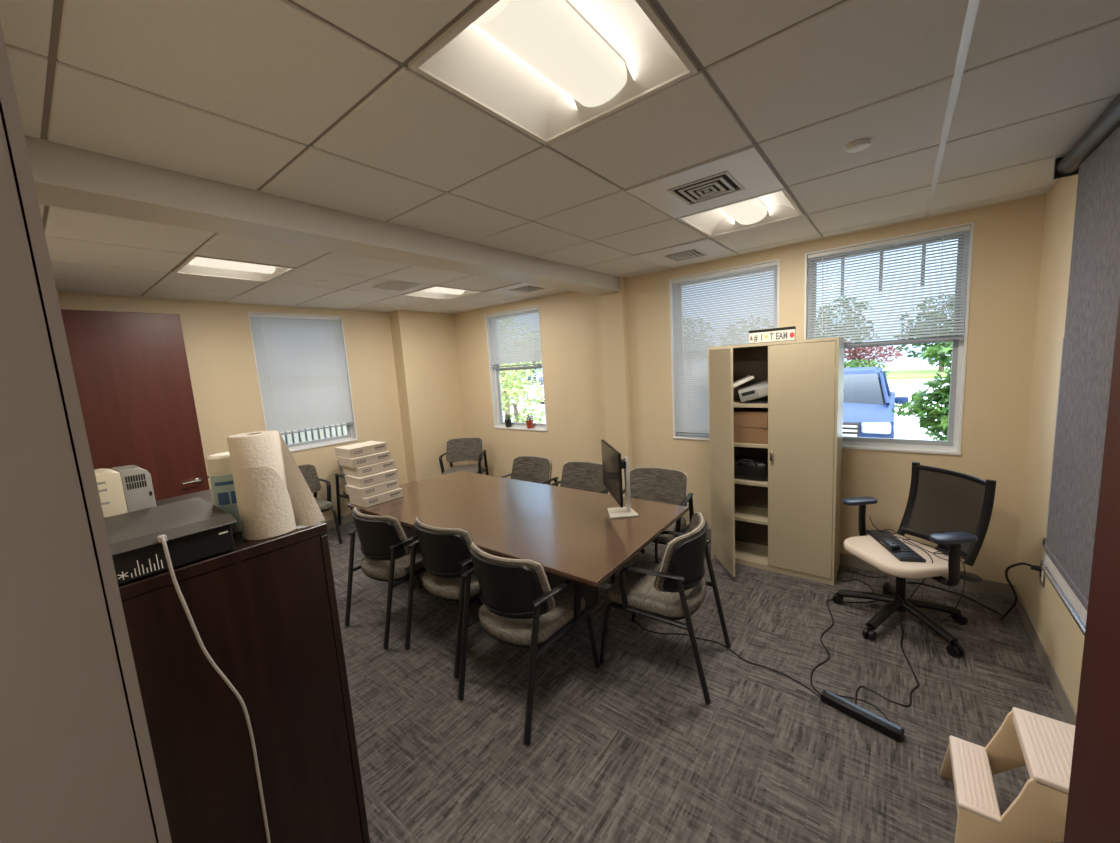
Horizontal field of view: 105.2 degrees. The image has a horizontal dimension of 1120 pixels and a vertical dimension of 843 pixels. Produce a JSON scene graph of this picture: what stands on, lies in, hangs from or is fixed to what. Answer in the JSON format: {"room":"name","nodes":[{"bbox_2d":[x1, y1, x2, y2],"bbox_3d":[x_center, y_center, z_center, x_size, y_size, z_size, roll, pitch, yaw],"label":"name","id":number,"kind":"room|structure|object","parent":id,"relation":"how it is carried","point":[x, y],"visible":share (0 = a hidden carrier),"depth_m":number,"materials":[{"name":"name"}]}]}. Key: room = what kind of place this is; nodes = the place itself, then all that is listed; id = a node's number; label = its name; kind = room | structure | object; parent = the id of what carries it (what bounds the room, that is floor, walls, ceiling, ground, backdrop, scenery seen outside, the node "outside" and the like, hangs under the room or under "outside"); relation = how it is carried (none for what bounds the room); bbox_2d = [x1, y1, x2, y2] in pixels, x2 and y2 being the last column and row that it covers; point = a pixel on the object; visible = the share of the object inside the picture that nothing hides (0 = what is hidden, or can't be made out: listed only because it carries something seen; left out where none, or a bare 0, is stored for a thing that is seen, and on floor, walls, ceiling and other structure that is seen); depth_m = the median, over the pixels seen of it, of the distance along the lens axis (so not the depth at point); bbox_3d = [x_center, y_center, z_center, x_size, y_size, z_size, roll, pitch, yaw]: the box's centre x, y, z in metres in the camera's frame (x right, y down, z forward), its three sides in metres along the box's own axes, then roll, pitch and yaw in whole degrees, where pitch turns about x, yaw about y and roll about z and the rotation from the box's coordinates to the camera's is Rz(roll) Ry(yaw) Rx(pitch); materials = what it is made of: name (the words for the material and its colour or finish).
{"room":"conference room","nodes":[
{"label":"conference room","id":0,"kind":"room"},
{"bbox_2d":[0,112,156,842],"bbox_3d":[-1.837,0.294,1.450,6.400,2.814,0.150,2,9,38],"label":"wall","id":1,"kind":"structure","parent":0,"point":[0,112],"depth_m":0.35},
{"bbox_2d":[0,21,171,842],"bbox_3d":[-0.042,0.521,0.045,1.030,2.500,0.191,2,9,38],"label":"door frame","id":2,"kind":"structure","parent":1,"relation":"attached to","point":[70,770],"depth_m":0.32,"materials":[{"name":"paint"}]},
{"bbox_2d":[1063,298,1119,842],"bbox_3d":[0.573,0.478,0.262,0.154,2.428,0.885,1,9,30],"label":"door","id":3,"kind":"structure","parent":1,"relation":"in","point":[1093,805],"depth_m":0.58,"materials":[{"name":"brown wood"}]},
{"bbox_2d":[57,292,466,521],"bbox_3d":[-2.880,-0.101,4.982,0.455,2.814,4.460,2,9,38],"label":"wall","id":4,"kind":"structure","parent":0,"point":[403,365],"depth_m":5.38,"materials":[{"name":"paint"}]},
{"bbox_2d":[61,309,209,500],"bbox_3d":[-3.616,0.307,3.619,0.099,2.428,0.985,2,9,38],"label":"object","id":5,"kind":"structure","parent":4,"relation":"in","point":[131,369],"depth_m":3.65,"materials":[{"name":"brown wood"}]},
{"bbox_2d":[247,311,357,451],"bbox_3d":[-2.949,-0.454,4.960,0.152,1.532,0.970,2,9,38],"label":"window","id":6,"kind":"structure","parent":4,"relation":"in","point":[351,435],"depth_m":5.15,"materials":[{"name":"white paint"}]},
{"bbox_2d":[249,313,352,434],"bbox_3d":[-2.923,-0.547,4.922,0.040,1.313,0.936,2,9,38],"label":"window blind","id":7,"kind":"object","parent":6,"relation":"attached to","point":[301,365],"visible":0.92,"depth_m":4.89,"materials":[{"name":"fabric"}]},
{"bbox_2d":[325,514,353,528],"bbox_3d":[-2.725,1.252,5.046,0.223,0.100,4.070,2,9,38],"label":"baseboard","id":8,"kind":"structure","parent":4,"relation":"attached to","point":[348,518],"depth_m":5.27,"materials":[{"name":"brown plastic"}]},
{"bbox_2d":[0,0,1119,313],"bbox_3d":[-0.587,-1.355,2.977,6.520,0.302,4.520,2,9,38],"label":"ceiling","id":9,"kind":"structure","parent":0,"point":[962,104],"depth_m":1.51,"materials":[{"name":"tile"}]},
{"bbox_2d":[172,254,294,281],"bbox_3d":[-2.394,-1.162,3.139,0.594,0.109,0.594,2,9,38],"label":"ceiling light","id":10,"kind":"object","parent":9,"relation":"attached to","point":[199,265],"visible":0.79,"depth_m":3.19,"materials":[{"name":"white"}]},
{"bbox_2d":[24,135,618,294],"bbox_3d":[-0.651,-1.151,2.968,0.253,0.176,4.070,2,9,38],"label":"beam","id":11,"kind":"structure","parent":9,"relation":"attached to","point":[64,176],"depth_m":1.92,"materials":[{"name":"paint"}]},
{"bbox_2d":[373,282,417,290],"bbox_3d":[-1.541,-1.274,4.018,0.300,0.035,0.300,2,9,38],"label":"ceiling vent","id":12,"kind":"object","parent":9,"relation":"in","point":[396,285],"visible":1,"depth_m":4.00,"materials":[{"name":"grey"}]},
{"bbox_2d":[401,285,481,299],"bbox_3d":[-1.264,-1.420,4.565,0.594,0.109,0.594,2,9,38],"label":"ceiling light","id":13,"kind":"object","parent":9,"relation":"attached to","point":[435,292],"visible":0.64,"depth_m":4.65,"materials":[{"name":"white"}]},
{"bbox_2d":[484,283,556,296],"bbox_3d":[-0.407,-1.439,4.668,0.594,0.035,0.594,2,9,38],"label":"ceiling vent","id":14,"kind":"object","parent":9,"relation":"in","point":[518,289],"visible":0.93,"depth_m":4.63,"materials":[{"name":"white"}]},
{"bbox_2d":[408,0,697,144],"bbox_3d":[-0.007,-1.064,1.224,0.594,0.109,0.594,2,9,38],"label":"ceiling light","id":15,"kind":"object","parent":9,"relation":"attached to","point":[549,70],"visible":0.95,"depth_m":1.25,"materials":[{"name":"white"}]},
{"bbox_2d":[635,237,732,265],"bbox_3d":[1.022,-1.379,3.507,0.593,0.035,0.597,2,9,38],"label":"ceiling vent","id":16,"kind":"object","parent":9,"relation":"in","point":[707,247],"visible":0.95,"depth_m":3.46,"materials":[{"name":"white"}]},
{"bbox_2d":[626,144,783,217],"bbox_3d":[0.747,-1.188,2.177,0.597,0.035,0.596,2,9,38],"label":"ceiling vent","id":17,"kind":"object","parent":9,"relation":"in","point":[743,173],"visible":0.96,"depth_m":2.12,"materials":[{"name":"white"}]},
{"bbox_2d":[676,187,803,236],"bbox_3d":[1.121,-1.322,2.648,0.594,0.109,0.594,2,9,38],"label":"ceiling light","id":18,"kind":"object","parent":9,"relation":"attached to","point":[778,205],"visible":0.7,"depth_m":2.72,"materials":[{"name":"white"}]},
{"bbox_2d":[844,138,872,152],"bbox_3d":[1.260,-1.161,1.807,0.101,0.018,0.101,2,9,38],"label":"smoke detector","id":19,"kind":"object","parent":9,"relation":"attached to","point":[861,144],"visible":1,"depth_m":1.79,"materials":[{"name":"white paint"}]},
{"bbox_2d":[326,521,1067,842],"bbox_3d":[-1.130,1.588,2.471,6.770,0.100,6.600,2,9,38],"label":"floor","id":20,"kind":"structure","parent":0,"point":[628,749],"depth_m":2.14,"materials":[{"name":"carpet"}]},
{"bbox_2d":[118,489,369,842],"bbox_3d":[-1.126,0.985,1.433,0.902,1.360,0.493,2,9,38],"label":"cabinet","id":21,"kind":"object","parent":20,"relation":"on","point":[265,611],"visible":0.61,"depth_m":1.11,"materials":[{"name":"brown wood"}]},
{"bbox_2d":[94,465,155,517],"bbox_3d":[-1.235,0.232,1.200,0.115,0.204,0.130,2,9,35],"label":"printer","id":22,"kind":"object","parent":21,"relation":"on","point":[129,488],"visible":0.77,"depth_m":1.17,"materials":[{"name":"beige plastic"}]},
{"bbox_2d":[104,497,236,584],"bbox_3d":[-1.024,0.293,1.077,0.349,0.088,0.269,2,9,38],"label":"box","id":23,"kind":"object","parent":21,"relation":"on","point":[195,529],"visible":0.76,"depth_m":1.02,"materials":[{"name":"black"}]},
{"bbox_2d":[157,534,270,842],"bbox_3d":[-0.744,0.964,1.069,0.220,1.448,0.091,-2,8,10],"label":"cable","id":24,"kind":"object","parent":23,"relation":"hanging from","point":[162,539],"visible":1,"depth_m":1.03,"materials":[{"name":"grey plastic"}]},
{"bbox_2d":[206,452,241,532],"bbox_3d":[-0.942,0.201,1.227,0.089,0.223,0.089,2,9,38],"label":"wipes canister","id":25,"kind":"object","parent":21,"relation":"on","point":[219,470],"visible":0.51,"depth_m":1.19,"materials":[{"name":"beige"}]},
{"bbox_2d":[217,492,229,504],"bbox_3d":[-0.933,0.214,1.187,0.027,0.035,0.003,-5,8,-11],"label":"picture","id":26,"kind":"object","parent":25,"relation":"attached to","point":[223,498],"depth_m":1.19,"materials":[{"name":"blue"}]},
{"bbox_2d":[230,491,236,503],"bbox_3d":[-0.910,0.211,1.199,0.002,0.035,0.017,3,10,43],"label":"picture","id":27,"kind":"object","parent":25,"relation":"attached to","point":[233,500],"depth_m":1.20,"materials":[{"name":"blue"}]},
{"bbox_2d":[227,431,324,539],"bbox_3d":[-0.798,0.167,1.199,0.124,0.279,0.183,2,9,38],"label":"paper towel roll","id":28,"kind":"object","parent":21,"relation":"on","point":[267,508],"visible":1,"depth_m":1.14,"materials":[{"name":"beige"}]},
{"bbox_2d":[284,464,341,544],"bbox_3d":[-2.790,0.933,4.595,0.646,0.859,0.590,2,9,38],"label":"chair","id":29,"kind":"object","parent":20,"relation":"on","point":[309,472],"visible":0.31,"depth_m":4.76,"materials":[{"name":"grey fabric"}]},
{"bbox_2d":[334,460,349,525],"bbox_3d":[-2.329,0.828,5.177,0.646,0.859,0.590,2,9,38],"label":"chair","id":30,"kind":"object","parent":20,"relation":"on","point":[342,475],"visible":0.22,"depth_m":5.07,"materials":[{"name":"black plastic"}]},
{"bbox_2d":[345,507,458,650],"bbox_3d":[-1.184,1.021,3.138,0.590,0.859,0.646,2,9,36],"label":"chair","id":31,"kind":"object","parent":20,"relation":"on","point":[384,542],"visible":0.84,"depth_m":2.90,"materials":[{"name":"black plastic"}]},
{"bbox_2d":[405,517,481,679],"bbox_3d":[-0.641,1.027,2.831,0.590,0.859,0.646,2,9,37],"label":"chair","id":32,"kind":"object","parent":20,"relation":"on","point":[445,551],"visible":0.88,"depth_m":2.59,"materials":[{"name":"black plastic"}]},
{"bbox_2d":[439,437,488,474],"bbox_3d":[-1.300,0.677,5.830,0.590,0.859,0.646,-3,7,4],"label":"chair","id":33,"kind":"object","parent":20,"relation":"on","point":[467,448],"visible":0.87,"depth_m":5.94,"materials":[{"name":"grey fabric"}]},
{"bbox_2d":[347,471,688,611],"bbox_3d":[-0.456,1.006,3.349,2.600,0.740,1.206,2,9,38],"label":"conference table","id":34,"kind":"object","parent":20,"relation":"on","point":[572,533],"visible":0.59,"depth_m":2.94,"materials":[{"name":"brown wood"}]},
{"bbox_2d":[349,488,402,507],"bbox_3d":[-1.551,0.628,3.620,0.257,0.074,0.336,2,9,38],"label":"carton","id":35,"kind":"object","parent":34,"relation":"on","point":[379,498],"visible":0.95,"depth_m":3.52,"materials":[{"name":"grey"}]},
{"bbox_2d":[345,479,398,497],"bbox_3d":[-1.590,0.552,3.636,0.257,0.074,0.336,2,9,37],"label":"carton","id":36,"kind":"object","parent":35,"relation":"on","point":[363,492],"visible":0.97,"depth_m":3.53,"materials":[{"name":"grey"}]},
{"bbox_2d":[345,469,397,487],"bbox_3d":[-1.610,0.473,3.667,0.257,0.074,0.336,2,10,39],"label":"carton","id":37,"kind":"object","parent":36,"relation":"on","point":[390,474],"visible":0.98,"depth_m":3.57,"materials":[{"name":"grey"}]},
{"bbox_2d":[343,459,395,476],"bbox_3d":[-1.651,0.393,3.714,0.257,0.074,0.336,2,9,36],"label":"carton","id":38,"kind":"object","parent":37,"relation":"on","point":[365,470],"visible":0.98,"depth_m":3.61,"materials":[{"name":"grey"}]},
{"bbox_2d":[338,451,390,467],"bbox_3d":[-1.694,0.319,3.716,0.257,0.074,0.336,2,9,38],"label":"carton","id":39,"kind":"object","parent":38,"relation":"on","point":[369,459],"visible":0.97,"depth_m":3.61,"materials":[{"name":"grey"}]},
{"bbox_2d":[335,441,386,457],"bbox_3d":[-1.737,0.242,3.746,0.257,0.074,0.336,2,9,37],"label":"carton","id":40,"kind":"object","parent":39,"relation":"on","point":[369,447],"visible":1,"depth_m":3.66,"materials":[{"name":"grey"}]},
{"bbox_2d":[601,440,638,518],"bbox_3d":[0.405,0.394,2.930,0.194,0.470,0.530,-4,7,-5],"label":"computer monitor","id":41,"kind":"object","parent":34,"relation":"on","point":[612,463],"visible":1,"depth_m":2.88,"materials":[{"name":"black plastic"}]},
{"bbox_2d":[458,542,599,746],"bbox_3d":[-0.184,1.059,2.362,0.590,0.859,0.646,2,9,38],"label":"chair","id":42,"kind":"object","parent":20,"relation":"on","point":[520,608],"visible":0.96,"depth_m":2.14,"materials":[{"name":"fabric"}]},
{"bbox_2d":[502,456,558,485],"bbox_3d":[-0.338,0.815,4.308,0.590,0.859,0.646,2,9,38],"label":"chair","id":43,"kind":"object","parent":20,"relation":"on","point":[536,469],"visible":0.48,"depth_m":4.44,"materials":[{"name":"grey fabric"}]},
{"bbox_2d":[550,461,607,493],"bbox_3d":[0.180,0.835,3.900,0.590,0.859,0.646,2,9,38],"label":"chair","id":44,"kind":"object","parent":20,"relation":"on","point":[580,475],"visible":0.35,"depth_m":4.04,"materials":[{"name":"grey fabric"}]},
{"bbox_2d":[611,467,693,584],"bbox_3d":[0.768,0.848,3.515,0.590,0.859,0.646,1,9,34],"label":"chair","id":45,"kind":"object","parent":20,"relation":"on","point":[656,484],"visible":0.5,"depth_m":3.60,"materials":[{"name":"grey fabric"}]},
{"bbox_2d":[599,512,730,704],"bbox_3d":[0.608,0.988,2.517,0.646,0.859,0.590,1,9,33],"label":"chair","id":46,"kind":"object","parent":20,"relation":"on","point":[671,590],"visible":1,"depth_m":2.32,"materials":[{"name":"fabric"}]},
{"bbox_2d":[635,620,820,698],"bbox_3d":[0.941,1.383,2.606,1.152,0.008,0.144,3,10,40],"label":"power cable","id":47,"kind":"object","parent":20,"relation":"on","point":[635,620],"visible":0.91,"depth_m":2.51,"materials":[{"name":"black plastic"}]},
{"bbox_2d":[708,337,844,585],"bbox_3d":[1.660,0.305,3.406,0.916,1.845,0.727,2,9,38],"label":"storage cabinet","id":48,"kind":"object","parent":20,"relation":"on","point":[787,523],"visible":1,"depth_m":3.30,"materials":[{"name":"metal"}]},
{"bbox_2d":[733,400,767,407],"bbox_3d":[1.747,-0.145,3.495,0.884,0.028,0.333,2,9,38],"label":"shelf","id":49,"kind":"object","parent":48,"relation":"attached to","point":[736,403],"depth_m":3.49,"materials":[{"name":"metal"}]},
{"bbox_2d":[734,456,767,480],"bbox_3d":[1.628,0.388,3.664,0.320,0.183,0.260,2,9,38],"label":"equipment bag","id":50,"kind":"object","parent":48,"relation":"on","point":[745,467],"visible":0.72,"depth_m":3.57,"materials":[{"name":"fabric"}]},
{"bbox_2d":[734,427,767,443],"bbox_3d":[1.616,0.097,3.634,0.342,0.128,0.262,2,9,37],"label":"carton","id":51,"kind":"object","parent":48,"relation":"on","point":[741,434],"visible":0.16,"depth_m":3.51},
{"bbox_2d":[734,408,767,427],"bbox_3d":[1.607,-0.032,3.617,0.342,0.128,0.262,3,10,40],"label":"carton","id":52,"kind":"object","parent":51,"relation":"on","point":[743,417],"visible":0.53,"depth_m":3.51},
{"bbox_2d":[734,478,767,486],"bbox_3d":[1.788,0.496,3.578,0.884,0.028,0.333,2,9,38],"label":"shelf","id":53,"kind":"object","parent":48,"relation":"attached to","point":[736,480],"depth_m":3.55,"materials":[{"name":"paint"}]},
{"bbox_2d":[734,442,767,448],"bbox_3d":[1.768,0.180,3.537,0.884,0.028,0.333,2,9,38],"label":"shelf","id":54,"kind":"object","parent":48,"relation":"attached to","point":[751,445],"depth_m":3.49,"materials":[{"name":"paint"}]},
{"bbox_2d":[735,504,767,524],"bbox_3d":[1.808,0.812,3.619,0.884,0.028,0.333,2,9,38],"label":"shelf","id":55,"kind":"object","parent":48,"relation":"attached to","point":[753,513],"depth_m":3.71,"materials":[{"name":"paint"}]},
{"bbox_2d":[737,380,767,401],"bbox_3d":[1.613,-0.252,3.559,0.254,0.160,0.229,-1,8,21],"label":"desk phone","id":56,"kind":"object","parent":48,"relation":"on","point":[759,389],"visible":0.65,"depth_m":3.48,"materials":[{"name":"grey plastic"}]},
{"bbox_2d":[733,375,753,387],"bbox_3d":[1.525,-0.334,3.625,0.189,0.098,0.160,-2,8,10],"label":"folder","id":57,"kind":"object","parent":56,"relation":"on","point":[747,378],"visible":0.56,"depth_m":3.56,"materials":[{"name":"white"}]},
{"bbox_2d":[749,326,795,343],"bbox_3d":[1.657,-0.673,3.352,0.332,0.107,0.033,3,10,40],"label":"letter sign","id":58,"kind":"object","parent":48,"relation":"on","point":[783,333],"visible":0.97,"depth_m":3.33,"materials":[{"name":"white"}]},
{"bbox_2d":[810,599,843,695],"bbox_3d":[1.635,1.335,2.632,0.100,0.008,1.067,2,9,38],"label":"power cable","id":59,"kind":"object","parent":20,"relation":"on","point":[827,659],"visible":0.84,"depth_m":2.50,"materials":[{"name":"black plastic"}]},
{"bbox_2d":[837,570,886,592],"bbox_3d":[2.276,1.216,3.237,0.306,0.008,0.385,2,9,38],"label":"power cable","id":60,"kind":"object","parent":20,"relation":"on","point":[841,570],"visible":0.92,"depth_m":3.29,"materials":[{"name":"black plastic"}]},
{"bbox_2d":[821,689,903,742],"bbox_3d":[1.442,1.406,2.056,0.052,0.043,0.330,-9,9,-37],"label":"power strip","id":61,"kind":"object","parent":20,"relation":"on","point":[885,727],"visible":1,"depth_m":2.03,"materials":[{"name":"black plastic"}]},
{"bbox_2d":[831,696,889,727],"bbox_3d":[1.433,1.387,2.048,0.016,0.001,0.240,-9,9,-37],"label":"socket","id":62,"kind":"object","parent":61,"relation":"attached to","point":[861,713],"depth_m":2.04,"materials":[{"name":"black"}]},
{"bbox_2d":[855,621,918,706],"bbox_3d":[1.877,1.354,2.369,0.977,0.008,0.210,-10,10,-39],"label":"power cable","id":63,"kind":"object","parent":20,"relation":"on","point":[917,686],"visible":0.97,"depth_m":2.22,"materials":[{"name":"black plastic"}]},
{"bbox_2d":[832,462,995,656],"bbox_3d":[2.187,0.807,2.693,0.682,0.970,0.774,-2,8,9],"label":"chair","id":64,"kind":"object","parent":20,"relation":"on","point":[949,509],"visible":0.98,"depth_m":2.67,"materials":[{"name":"black plastic"}]},
{"bbox_2d":[866,530,925,561],"bbox_3d":[2.144,0.790,2.751,0.132,0.022,0.450,-2,8,14],"label":"keyboard","id":65,"kind":"object","parent":64,"relation":"on","point":[906,554],"visible":0.8,"depth_m":2.66,"materials":[{"name":"black plastic"}]},
{"bbox_2d":[880,539,900,549],"bbox_3d":[2.088,0.771,2.705,0.060,0.034,0.120,-2,8,9],"label":"computer mouse","id":66,"kind":"object","parent":65,"relation":"on","point":[889,543],"visible":1,"depth_m":2.68,"materials":[{"name":"black plastic"}]},
{"bbox_2d":[887,536,948,600],"bbox_3d":[2.239,0.936,2.659,0.250,0.350,0.322,-4,7,-1],"label":"cable","id":67,"kind":"object","parent":64,"relation":"on","point":[934,553],"visible":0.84,"depth_m":2.63,"materials":[{"name":"black plastic"}]},
{"bbox_2d":[882,529,965,622],"bbox_3d":[2.308,1.015,2.730,0.111,0.537,0.499,-5,8,-9],"label":"cable","id":68,"kind":"object","parent":64,"relation":"on","point":[885,529],"visible":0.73,"depth_m":2.57,"materials":[{"name":"black plastic"}]},
{"bbox_2d":[940,707,1074,842],"bbox_3d":[1.581,1.272,1.420,0.439,0.455,0.477,2,9,38],"label":"step stool","id":69,"kind":"object","parent":20,"relation":"on","point":[1043,744],"visible":0.79,"depth_m":1.40,"materials":[{"name":"beige plastic"}]},
{"bbox_2d":[453,194,1045,584],"bbox_3d":[0.704,-0.286,4.657,6.400,2.814,0.305,2,9,38],"label":"wall","id":70,"kind":"structure","parent":0,"point":[607,372],"depth_m":3.53,"materials":[{"name":"paint"}]},
{"bbox_2d":[485,305,546,430],"bbox_3d":[-0.549,-0.674,5.678,0.965,1.565,0.152,2,9,38],"label":"window","id":71,"kind":"structure","parent":70,"relation":"in","point":[494,372],"depth_m":5.90,"materials":[{"name":"white paint"}]},
{"bbox_2d":[504,414,511,426],"bbox_3d":[-0.715,-0.013,5.890,0.105,0.182,0.112,-5,8,-10],"label":"potted plant","id":72,"kind":"object","parent":71,"relation":"on","point":[507,420],"visible":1,"depth_m":5.86,"materials":[{"name":"green plant"}]},
{"bbox_2d":[487,307,541,367],"bbox_3d":[-0.601,-1.078,5.593,0.931,0.708,0.040,2,9,38],"label":"window blind","id":73,"kind":"object","parent":71,"relation":"attached to","point":[498,343],"visible":0.97,"depth_m":5.58,"materials":[{"name":"white paint"}]},
{"bbox_2d":[526,415,533,428],"bbox_3d":[-0.401,-0.001,5.643,0.105,0.182,0.112,-5,8,-10],"label":"potted plant","id":74,"kind":"object","parent":71,"relation":"on","point":[529,422],"visible":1,"depth_m":5.62,"materials":[{"name":"red plant"}]},
{"bbox_2d":[57,178,1060,313],"bbox_3d":[-0.594,-1.202,2.959,6.000,0.008,4.000,2,9,38],"label":"trim","id":75,"kind":"structure","parent":70,"relation":"attached to","point":[1054,181],"depth_m":3.48,"materials":[{"name":"metal"}]},
{"bbox_2d":[669,259,778,440],"bbox_3d":[1.503,-0.588,3.939,0.955,1.544,0.152,2,9,38],"label":"window","id":76,"kind":"structure","parent":70,"relation":"in","point":[675,436],"depth_m":4.12,"materials":[{"name":"white paint"}]},
{"bbox_2d":[671,261,777,436],"bbox_3d":[1.477,-0.591,3.906,0.921,1.498,0.040,2,9,38],"label":"window blind","id":77,"kind":"object","parent":76,"relation":"attached to","point":[692,397],"visible":0.6,"depth_m":3.96,"materials":[{"name":"white paint"}]},
{"bbox_2d":[685,524,1013,598],"bbox_3d":[0.848,1.065,4.734,5.785,0.100,0.108,2,9,38],"label":"baseboard","id":78,"kind":"structure","parent":70,"relation":"attached to","point":[995,588],"depth_m":3.06,"materials":[{"name":"brown plastic"}]},
{"bbox_2d":[804,222,973,454],"bbox_3d":[2.403,-0.556,3.232,0.965,1.549,0.152,2,9,38],"label":"window","id":79,"kind":"structure","parent":70,"relation":"in","point":[952,446],"depth_m":3.06,"materials":[{"name":"white paint"}]},
{"bbox_2d":[807,225,969,346],"bbox_3d":[2.353,-0.938,3.149,0.931,0.738,0.040,2,9,38],"label":"window blind","id":80,"kind":"object","parent":79,"relation":"attached to","point":[965,228],"visible":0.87,"depth_m":3.11,"materials":[{"name":"white paint"}]},
{"bbox_2d":[1015,175,1084,711],"bbox_3d":[1.882,0.095,1.155,0.200,2.814,4.320,2,9,38],"label":"wall","id":81,"kind":"structure","parent":0,"point":[1062,638],"depth_m":2.41,"materials":[{"name":"paint"}]},
{"bbox_2d":[1030,559,1045,587],"bbox_3d":[2.672,0.845,2.396,0.045,0.130,0.093,2,9,38],"label":"wall outlet","id":82,"kind":"object","parent":81,"relation":"attached to","point":[1042,575],"visible":0.77,"depth_m":2.40,"materials":[{"name":"grey"}]},
{"bbox_2d":[907,563,1030,619],"bbox_3d":[2.717,1.002,2.808,0.215,0.487,0.752,-4,7,-6],"label":"power cable","id":83,"kind":"object","parent":82,"relation":"attached to","point":[1002,617],"visible":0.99,"depth_m":2.62,"materials":[{"name":"black plastic"}]},
{"bbox_2d":[1013,585,1076,725],"bbox_3d":[2.013,1.406,1.554,0.008,0.100,3.492,2,9,38],"label":"baseboard","id":84,"kind":"structure","parent":81,"relation":"attached to","point":[1067,707],"depth_m":2.24,"materials":[{"name":"brown plastic"}]},
{"bbox_2d":[1041,337,1086,635],"bbox_3d":[1.847,0.357,1.307,0.026,1.238,2.400,2,9,38],"label":"window frame","id":85,"kind":"structure","parent":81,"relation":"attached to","point":[1070,600],"depth_m":2.06,"materials":[{"name":"white"}]},
{"bbox_2d":[1041,565,1085,635],"bbox_3d":[1.885,0.951,1.385,0.026,0.036,2.400,2,9,38],"label":"tray","id":86,"kind":"object","parent":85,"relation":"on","point":[1071,607],"depth_m":2.00,"materials":[{"name":"silver metal"}]},
{"bbox_2d":[1043,94,1119,610],"bbox_3d":[1.853,-0.164,1.350,0.097,1.945,2.160,2,9,38],"label":"window blind","id":87,"kind":"object","parent":81,"relation":"attached to","point":[1094,278],"visible":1,"depth_m":1.80,"materials":[{"name":"grey fabric"}]},
{"label":"outside","id":88,"kind":"structure","parent":0,"visible":0},
{"bbox_2d":[500,368,950,388],"bbox_3d":[20.178,-3.540,33.627,110.000,0.120,10.000,2,9,38],"label":"lawn","id":89,"kind":"structure","parent":88,"point":[912,373],"depth_m":28.64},
{"bbox_2d":[816,296,879,354],"bbox_3d":[22.225,-6.805,34.051,5.304,6.225,3.894,2,9,38],"label":"leafy tree","id":90,"kind":"object","parent":89,"relation":"on","point":[845,296],"visible":0.23,"depth_m":33.27,"materials":[{"name":"green plant"}]},
{"bbox_2d":[894,294,954,371],"bbox_3d":[25.688,-5.907,28.814,5.153,5.364,3.777,2,9,38],"label":"leafy tree","id":91,"kind":"object","parent":89,"relation":"on","point":[940,369],"visible":0.19,"depth_m":28.98,"materials":[{"name":"green plant"}]},
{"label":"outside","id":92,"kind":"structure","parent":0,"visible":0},
{"bbox_2d":[500,363,949,439],"bbox_3d":[5.437,0.037,15.027,130.000,0.300,90.000,2,9,38],"label":"pavement","id":93,"kind":"structure","parent":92,"point":[906,427],"depth_m":20.05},
{"bbox_2d":[279,423,346,444],"bbox_3d":[-3.244,0.792,5.806,0.080,1.680,3.200,2,9,38],"label":"porch railing","id":94,"kind":"object","parent":93,"relation":"on","point":[305,436],"visible":0.02,"depth_m":5.71,"materials":[{"name":"white paint"}]},
{"bbox_2d":[497,318,541,416],"bbox_3d":[-2.296,-1.830,15.773,4.061,4.184,2.595,2,9,38],"label":"leafy tree","id":95,"kind":"object","parent":93,"relation":"on","point":[539,370],"visible":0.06,"depth_m":15.30,"materials":[{"name":"green plant"}]},
{"bbox_2d":[500,356,545,423],"bbox_3d":[-0.958,-0.279,9.758,2.422,2.497,1.428,2,9,38],"label":"leafy tree","id":96,"kind":"object","parent":93,"relation":"on","point":[517,415],"visible":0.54,"depth_m":9.59,"materials":[{"name":"green plant"}]},
{"bbox_2d":[509,331,541,377],"bbox_3d":[-0.873,-2.324,19.856,4.011,3.932,2.441,2,9,38],"label":"leafy tree","id":97,"kind":"object","parent":93,"relation":"on","point":[536,331],"visible":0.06,"depth_m":19.91,"materials":[{"name":"green plant"}]},
{"bbox_2d":[522,374,544,403],"bbox_3d":[-0.829,-2.085,26.682,2.260,1.680,4.535,-7,8,-21],"label":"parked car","id":98,"kind":"object","parent":93,"relation":"on","point":[540,379],"visible":0.11,"depth_m":26.19,"materials":[{"name":"white"}]},
{"bbox_2d":[844,358,890,376],"bbox_3d":[14.614,-2.527,22.771,4.728,1.816,1.523,2,9,38],"label":"hedge","id":99,"kind":"object","parent":93,"relation":"on","point":[851,363],"visible":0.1,"depth_m":21.81,"materials":[{"name":"green plant"}]},
{"bbox_2d":[844,340,903,366],"bbox_3d":[16.018,-3.156,23.573,4.552,2.739,1.547,2,9,38],"label":"flowering shrub","id":100,"kind":"object","parent":93,"relation":"on","point":[854,353],"visible":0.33,"depth_m":22.89,"materials":[{"name":"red plant"}]},
{"bbox_2d":[842,367,908,437],"bbox_3d":[5.927,-0.221,9.094,2.260,1.680,4.535,2,9,38],"label":"parked car","id":101,"kind":"object","parent":93,"relation":"on","point":[868,400],"visible":0.26,"depth_m":7.90,"materials":[{"name":"blue"}]},
{"bbox_2d":[842,422,858,436],"bbox_3d":[4.573,0.209,7.390,0.960,0.400,0.105,2,9,38],"label":"grille","id":102,"kind":"object","parent":101,"relation":"attached to","point":[850,429],"depth_m":7.12,"materials":[{"name":"silver metal"}]},
{"bbox_2d":[895,396,908,403],"bbox_3d":[6.252,-0.390,7.830,0.200,0.140,0.150,2,9,38],"label":"mirror","id":103,"kind":"object","parent":101,"relation":"attached to","point":[901,399],"depth_m":7.78,"materials":[{"name":"blue mirror"}]},
{"bbox_2d":[890,326,952,440],"bbox_3d":[3.915,0.180,4.300,1.026,2.382,0.664,2,9,38],"label":"maple tree","id":104,"kind":"object","parent":93,"relation":"on","point":[941,395],"visible":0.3,"depth_m":4.25,"materials":[{"name":"green plant"}]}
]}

